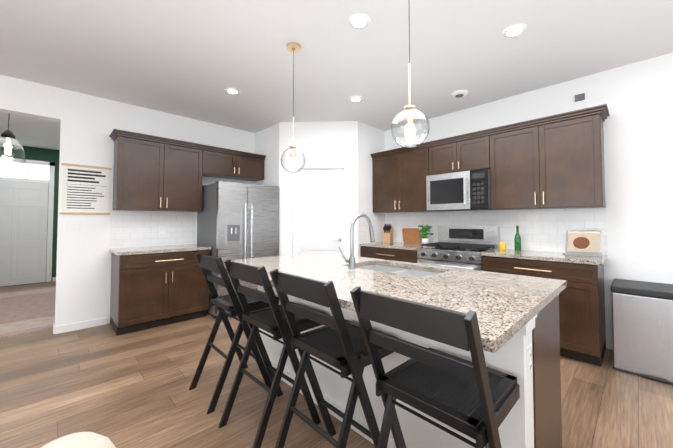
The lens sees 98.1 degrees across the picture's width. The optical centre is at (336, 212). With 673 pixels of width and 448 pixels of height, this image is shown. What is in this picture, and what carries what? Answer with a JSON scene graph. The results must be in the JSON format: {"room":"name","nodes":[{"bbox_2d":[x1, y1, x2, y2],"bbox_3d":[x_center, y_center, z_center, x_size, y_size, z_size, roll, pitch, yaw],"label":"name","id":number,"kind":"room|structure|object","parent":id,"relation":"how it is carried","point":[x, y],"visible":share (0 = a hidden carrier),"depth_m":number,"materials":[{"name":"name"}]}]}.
{"room":"kitchen","nodes":[
{"label":"kitchen","id":0,"kind":"room"},
{"bbox_2d":[0,143,59,286],"bbox_3d":[-6.065,0.053,6.037,2.330,2.750,0.140,2,-2,-44],"label":"wall","id":1,"kind":"structure","parent":0,"point":[41,154],"depth_m":6.06,"materials":[{"name":"paint"}]},
{"bbox_2d":[0,180,47,286],"bbox_3d":[-6.245,0.396,5.649,0.915,2.020,0.123,2,-2,-44],"label":"front door","id":2,"kind":"structure","parent":1,"relation":"in","point":[23,224],"depth_m":5.75,"materials":[{"name":"white paint"}]},
{"bbox_2d":[0,161,48,179],"bbox_3d":[-6.292,-0.832,5.734,0.925,0.300,0.012,2,-2,-44],"label":"transom","id":3,"kind":"object","parent":1,"relation":"attached to","point":[24,170],"visible":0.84,"depth_m":5.81,"materials":[{"name":"white"}]},
{"bbox_2d":[0,157,54,281],"bbox_3d":[-6.281,0.177,5.692,1.085,2.480,0.045,2,-2,-44],"label":"door frame","id":4,"kind":"structure","parent":1,"relation":"attached to","point":[51,165],"depth_m":6.03,"materials":[{"name":"white wood"}]},
{"bbox_2d":[0,75,254,325],"bbox_3d":[-3.227,-0.031,3.260,8.240,2.750,0.140,2,-2,-44],"label":"wall","id":5,"kind":"structure","parent":0,"point":[89,124],"depth_m":3.45,"materials":[{"name":"white paint"}]},
{"bbox_2d":[53,317,106,333],"bbox_3d":[-2.954,1.306,3.380,0.467,0.085,0.015,2,-2,-44],"label":"baseboard","id":6,"kind":"structure","parent":5,"relation":"attached to","point":[78,326],"depth_m":3.36,"materials":[{"name":"white wood"}]},
{"bbox_2d":[60,163,110,214],"bbox_3d":[-2.938,-0.266,3.437,0.446,0.578,0.016,2,-2,-44],"label":"sign","id":7,"kind":"object","parent":5,"relation":"attached to","point":[85,189],"visible":1,"depth_m":3.43,"materials":[{"name":"paper"}]},
{"bbox_2d":[109,210,195,247],"bbox_3d":[-2.423,0.214,3.933,1.000,0.470,0.002,2,-2,-44],"label":"tile backsplash","id":8,"kind":"structure","parent":5,"relation":"attached to","point":[128,228],"depth_m":3.88,"materials":[{"name":"white tile"}]},
{"bbox_2d":[159,226,165,233],"bbox_3d":[-2.369,0.236,3.977,0.075,0.115,0.008,2,-2,-44],"label":"outlet","id":9,"kind":"object","parent":8,"relation":"attached to","point":[162,229],"visible":1,"depth_m":3.97,"materials":[{"name":"white plastic"}]},
{"bbox_2d":[112,133,204,211],"bbox_3d":[-2.310,-0.462,3.829,0.950,0.877,0.330,2,-2,-44],"label":"upper cabinet","id":10,"kind":"object","parent":5,"relation":"attached to","point":[153,173],"depth_m":3.66,"materials":[{"name":"brown wood"}]},
{"bbox_2d":[205,149,264,180],"bbox_3d":[-1.623,-0.709,4.502,0.962,0.342,0.330,2,-2,-44],"label":"upper cabinet","id":11,"kind":"object","parent":5,"relation":"attached to","point":[218,163],"depth_m":4.38,"materials":[{"name":"brown wood"}]},
{"bbox_2d":[255,121,384,256],"bbox_3d":[-0.294,0.018,4.872,1.504,2.750,1.624,2,-2,-44],"label":"wall","id":12,"kind":"structure","parent":0,"point":[354,144],"depth_m":4.40,"materials":[{"name":"white paint"}]},
{"bbox_2d":[287,163,348,254],"bbox_3d":[-0.273,0.321,4.391,0.930,2.115,0.116,0,-2,2],"label":"door frame","id":13,"kind":"structure","parent":12,"relation":"attached to","point":[345,166],"depth_m":4.35,"materials":[{"name":"white wood"}]},
{"bbox_2d":[293,169,343,254],"bbox_3d":[-0.273,0.356,4.396,0.556,2.028,0.582,2,-2,-44],"label":"pantry door","id":14,"kind":"structure","parent":12,"relation":"in","point":[318,210],"depth_m":4.39,"materials":[{"name":"white paint"}]},
{"bbox_2d":[358,212,384,243],"bbox_3d":[0.561,0.234,4.582,0.650,0.470,0.002,2,-2,-44],"label":"tile backsplash","id":15,"kind":"structure","parent":12,"relation":"attached to","point":[377,219],"depth_m":4.57,"materials":[{"name":"white tile"}]},
{"bbox_2d":[0,281,672,447],"bbox_3d":[-1.696,1.346,1.638,8.240,0.100,12.480,2,-2,-44],"label":"floor","id":16,"kind":"structure","parent":0,"point":[130,390],"depth_m":2.07,"materials":[{"name":"brown wood"}]},
{"bbox_2d":[0,286,55,337],"bbox_3d":[-4.511,1.370,4.321,1.350,0.012,3.000,2,-2,-44],"label":"rug","id":17,"kind":"object","parent":16,"relation":"on","point":[25,311],"visible":0.52,"depth_m":4.04,"materials":[{"name":"fabric"}]},
{"bbox_2d":[41,432,115,447],"bbox_3d":[-0.825,0.804,-0.054,1.535,0.880,1.235,2,-2,-44],"label":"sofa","id":18,"kind":"object","parent":16,"relation":"on","point":[85,440],"visible":1,"depth_m":0.77,"materials":[{"name":"fabric"}]},
{"bbox_2d":[109,244,210,335],"bbox_3d":[-2.197,0.899,3.666,0.982,0.915,0.664,2,-2,-44],"label":"base cabinet","id":19,"kind":"object","parent":16,"relation":"on","point":[154,286],"visible":0.83,"depth_m":3.41,"materials":[{"name":"brown wood"}]},
{"bbox_2d":[189,252,278,413],"bbox_3d":[-0.767,0.810,2.222,0.545,1.007,0.439,2,-2,-44],"label":"stool","id":20,"kind":"object","parent":16,"relation":"on","point":[229,302],"visible":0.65,"depth_m":2.12,"materials":[{"name":"black wood"}]},
{"bbox_2d":[197,180,278,317],"bbox_3d":[-1.423,0.489,4.268,0.905,1.772,0.832,2,-2,-44],"label":"refrigerator","id":21,"kind":"object","parent":16,"relation":"on","point":[237,221],"visible":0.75,"depth_m":3.95,"materials":[{"name":"silver metal"}]},
{"bbox_2d":[218,259,324,447],"bbox_3d":[-0.390,0.798,1.833,0.539,1.007,0.432,2,-2,-44],"label":"stool","id":22,"kind":"object","parent":16,"relation":"on","point":[271,319],"visible":0.73,"depth_m":1.74,"materials":[{"name":"black wood"}]},
{"bbox_2d":[270,269,394,447],"bbox_3d":[-0.016,0.786,1.446,0.543,1.007,0.437,2,-2,-44],"label":"stool","id":23,"kind":"object","parent":16,"relation":"on","point":[337,341],"visible":0.9,"depth_m":1.36,"materials":[{"name":"black wood"}]},
{"bbox_2d":[360,242,429,262],"bbox_3d":[0.898,0.916,4.216,0.660,0.915,0.958,2,-2,-44],"label":"base cabinet","id":24,"kind":"object","parent":16,"relation":"on","point":[400,251],"visible":0.12,"depth_m":4.01,"materials":[{"name":"brown wood"}]},
{"bbox_2d":[383,224,392,242],"bbox_3d":[0.788,0.319,4.506,0.112,0.293,0.196,-1,-2,26],"label":"knife block","id":25,"kind":"object","parent":24,"relation":"on","point":[388,234],"visible":1,"depth_m":4.47,"materials":[{"name":"brown wood"}]},
{"bbox_2d":[402,228,420,243],"bbox_3d":[1.131,0.349,4.408,0.064,0.232,0.300,2,-2,-44],"label":"cutting board","id":26,"kind":"object","parent":24,"relation":"on","point":[410,235],"visible":0.83,"depth_m":4.40,"materials":[{"name":"brown wood"}]},
{"bbox_2d":[418,225,432,243],"bbox_3d":[1.254,0.314,4.101,0.137,0.280,0.209,2,-2,-44],"label":"herb pot","id":27,"kind":"object","parent":24,"relation":"on","point":[423,236],"visible":0.98,"depth_m":4.08,"materials":[{"name":"white ceramic"}]},
{"bbox_2d":[223,252,566,447],"bbox_3d":[0.129,0.848,1.980,1.206,0.915,2.130,2,-2,-44],"label":"kitchen island","id":28,"kind":"object","parent":16,"relation":"on","point":[518,320],"visible":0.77,"depth_m":1.45,"materials":[{"name":"beige stone"}]},
{"bbox_2d":[338,214,374,268],"bbox_3d":[0.162,0.202,2.164,0.299,0.387,0.123,2,-2,-44],"label":"faucet","id":29,"kind":"object","parent":28,"relation":"on","point":[351,260],"visible":1,"depth_m":2.07,"materials":[{"name":"metal"}]},
{"bbox_2d":[350,286,519,447],"bbox_3d":[0.367,0.774,1.051,0.540,1.007,0.433,2,-2,-44],"label":"stool","id":30,"kind":"object","parent":16,"relation":"on","point":[476,398],"visible":1,"depth_m":0.97,"materials":[{"name":"black wood"}]},
{"bbox_2d":[417,226,499,270],"bbox_3d":[1.482,0.761,3.583,0.702,1.185,0.759,2,-2,-44],"label":"range","id":31,"kind":"object","parent":16,"relation":"on","point":[463,247],"visible":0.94,"depth_m":3.55,"materials":[{"name":"silver metal"}]},
{"bbox_2d":[481,249,607,365],"bbox_3d":[2.100,0.878,2.976,0.660,0.915,0.958,2,-2,-44],"label":"base cabinet","id":32,"kind":"object","parent":16,"relation":"on","point":[582,316],"visible":0.56,"depth_m":2.60,"materials":[{"name":"brown wood"}]},
{"bbox_2d":[499,242,505,249],"bbox_3d":[1.938,0.390,3.407,0.074,0.085,0.073,2,-2,-44],"label":"candle","id":33,"kind":"object","parent":32,"relation":"on","point":[502,245],"visible":1,"depth_m":3.38,"materials":[{"name":"yellow wax"}]},
{"bbox_2d":[514,226,520,250],"bbox_3d":[2.057,0.289,3.316,0.066,0.282,0.065,2,-2,-44],"label":"bottle","id":34,"kind":"object","parent":32,"relation":"on","point":[517,242],"visible":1,"depth_m":3.29,"materials":[{"name":"green glass"}]},
{"bbox_2d":[563,230,601,256],"bbox_3d":[2.378,0.291,2.829,0.270,0.249,0.208,-1,-2,28],"label":"cookbook stand","id":35,"kind":"object","parent":32,"relation":"on","point":[583,242],"visible":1,"depth_m":2.77,"materials":[{"name":"plastic"}]},
{"bbox_2d":[610,278,672,384],"bbox_3d":[2.655,0.970,2.462,0.490,0.700,0.470,2,-2,-44],"label":"trash can","id":36,"kind":"object","parent":16,"relation":"on","point":[642,319],"visible":0.98,"depth_m":2.35,"materials":[{"name":"silver metal"}]},
{"bbox_2d":[0,0,672,149],"bbox_3d":[-1.696,-1.503,1.724,8.240,0.100,12.480,2,-2,-44],"label":"ceiling","id":37,"kind":"structure","parent":0,"point":[193,59],"depth_m":2.60,"materials":[{"name":"paint"}]},
{"bbox_2d":[0,113,25,164],"bbox_3d":[-4.126,-1.009,3.672,0.310,0.769,0.310,2,-2,-44],"label":"pendant light","id":38,"kind":"object","parent":37,"relation":"hanging from","point":[7,134],"visible":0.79,"depth_m":3.66,"materials":[{"name":"clear glass"}]},
{"bbox_2d":[225,88,239,93],"bbox_3d":[-1.196,-1.397,3.362,0.164,0.012,0.164,2,-2,-44],"label":"recessed light","id":39,"kind":"object","parent":37,"relation":"in","point":[232,90],"visible":0.94,"depth_m":3.34,"materials":[{"name":"white"}]},
{"bbox_2d":[281,42,305,172],"bbox_3d":[-0.368,-0.883,2.491,0.210,1.091,0.210,2,-2,-44],"label":"pendant light","id":40,"kind":"object","parent":37,"relation":"hanging from","point":[293,47],"visible":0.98,"depth_m":2.48,"materials":[{"name":"clear glass"}]},
{"bbox_2d":[349,96,361,101],"bbox_3d":[0.236,-1.391,3.579,0.164,0.012,0.164,2,-2,-44],"label":"recessed light","id":41,"kind":"object","parent":37,"relation":"in","point":[355,98],"visible":0.9,"depth_m":3.56,"materials":[{"name":"white"}]},
{"bbox_2d":[348,14,369,28],"bbox_3d":[0.172,-1.433,2.195,0.164,0.012,0.164,2,-2,-44],"label":"recessed light","id":42,"kind":"object","parent":37,"relation":"in","point":[358,21],"visible":0.96,"depth_m":2.18,"materials":[{"name":"white"}]},
{"bbox_2d":[391,9,429,147],"bbox_3d":[0.410,-0.909,1.645,0.210,1.091,0.210,2,-2,-44],"label":"pendant light","id":43,"kind":"object","parent":37,"relation":"hanging from","point":[410,129],"visible":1,"depth_m":1.62,"materials":[{"name":"clear glass"}]},
{"bbox_2d":[451,90,467,97],"bbox_3d":[1.443,-1.385,3.426,0.190,0.034,0.190,2,-2,-44],"label":"smoke detector","id":44,"kind":"object","parent":37,"relation":"attached to","point":[459,93],"visible":1,"depth_m":3.38,"materials":[{"name":"white plastic"}]},
{"bbox_2d":[503,24,526,37],"bbox_3d":[1.404,-1.429,2.303,0.164,0.012,0.164,2,-2,-44],"label":"recessed light","id":45,"kind":"object","parent":37,"relation":"in","point":[515,30],"visible":1,"depth_m":2.29,"materials":[{"name":"white"}]},
{"bbox_2d":[385,53,672,349],"bbox_3d":[2.643,-0.038,3.023,0.140,2.750,8.370,2,-2,-44],"label":"wall","id":46,"kind":"structure","parent":0,"point":[637,98],"depth_m":2.79,"materials":[{"name":"white paint"}]},
{"bbox_2d":[370,104,609,212],"bbox_3d":[1.615,-0.486,3.720,0.378,0.917,2.728,2,-2,-44],"label":"upper cabinet","id":47,"kind":"object","parent":46,"relation":"attached to","point":[553,162],"visible":1,"depth_m":3.16,"materials":[{"name":"brown wood"}]},
{"bbox_2d":[426,169,492,210],"bbox_3d":[1.572,-0.259,3.702,0.451,0.461,0.757,2,-2,-44],"label":"over-the-range microwave","id":48,"kind":"object","parent":47,"relation":"attached to","point":[464,191],"visible":0.98,"depth_m":3.54,"materials":[{"name":"silver metal"}]},
{"bbox_2d":[385,207,607,254],"bbox_3d":[1.735,0.212,3.849,0.003,0.470,2.690,2,-2,-44],"label":"tile backsplash","id":49,"kind":"structure","parent":46,"relation":"attached to","point":[528,220],"depth_m":3.41,"materials":[{"name":"white tile"}]},
{"bbox_2d":[558,223,566,233],"bbox_3d":[2.424,0.170,3.132,0.008,0.115,0.075,2,-2,-44],"label":"outlet","id":50,"kind":"object","parent":49,"relation":"attached to","point":[562,228],"visible":0.92,"depth_m":3.13,"materials":[{"name":"white plastic"}]},
{"bbox_2d":[575,93,584,101],"bbox_3d":[2.537,-1.203,3.046,0.024,0.070,0.080,2,-2,-44],"label":"sensor","id":51,"kind":"object","parent":46,"relation":"attached to","point":[579,97],"visible":1,"depth_m":3.04,"materials":[{"name":"grey plastic"}]}
]}

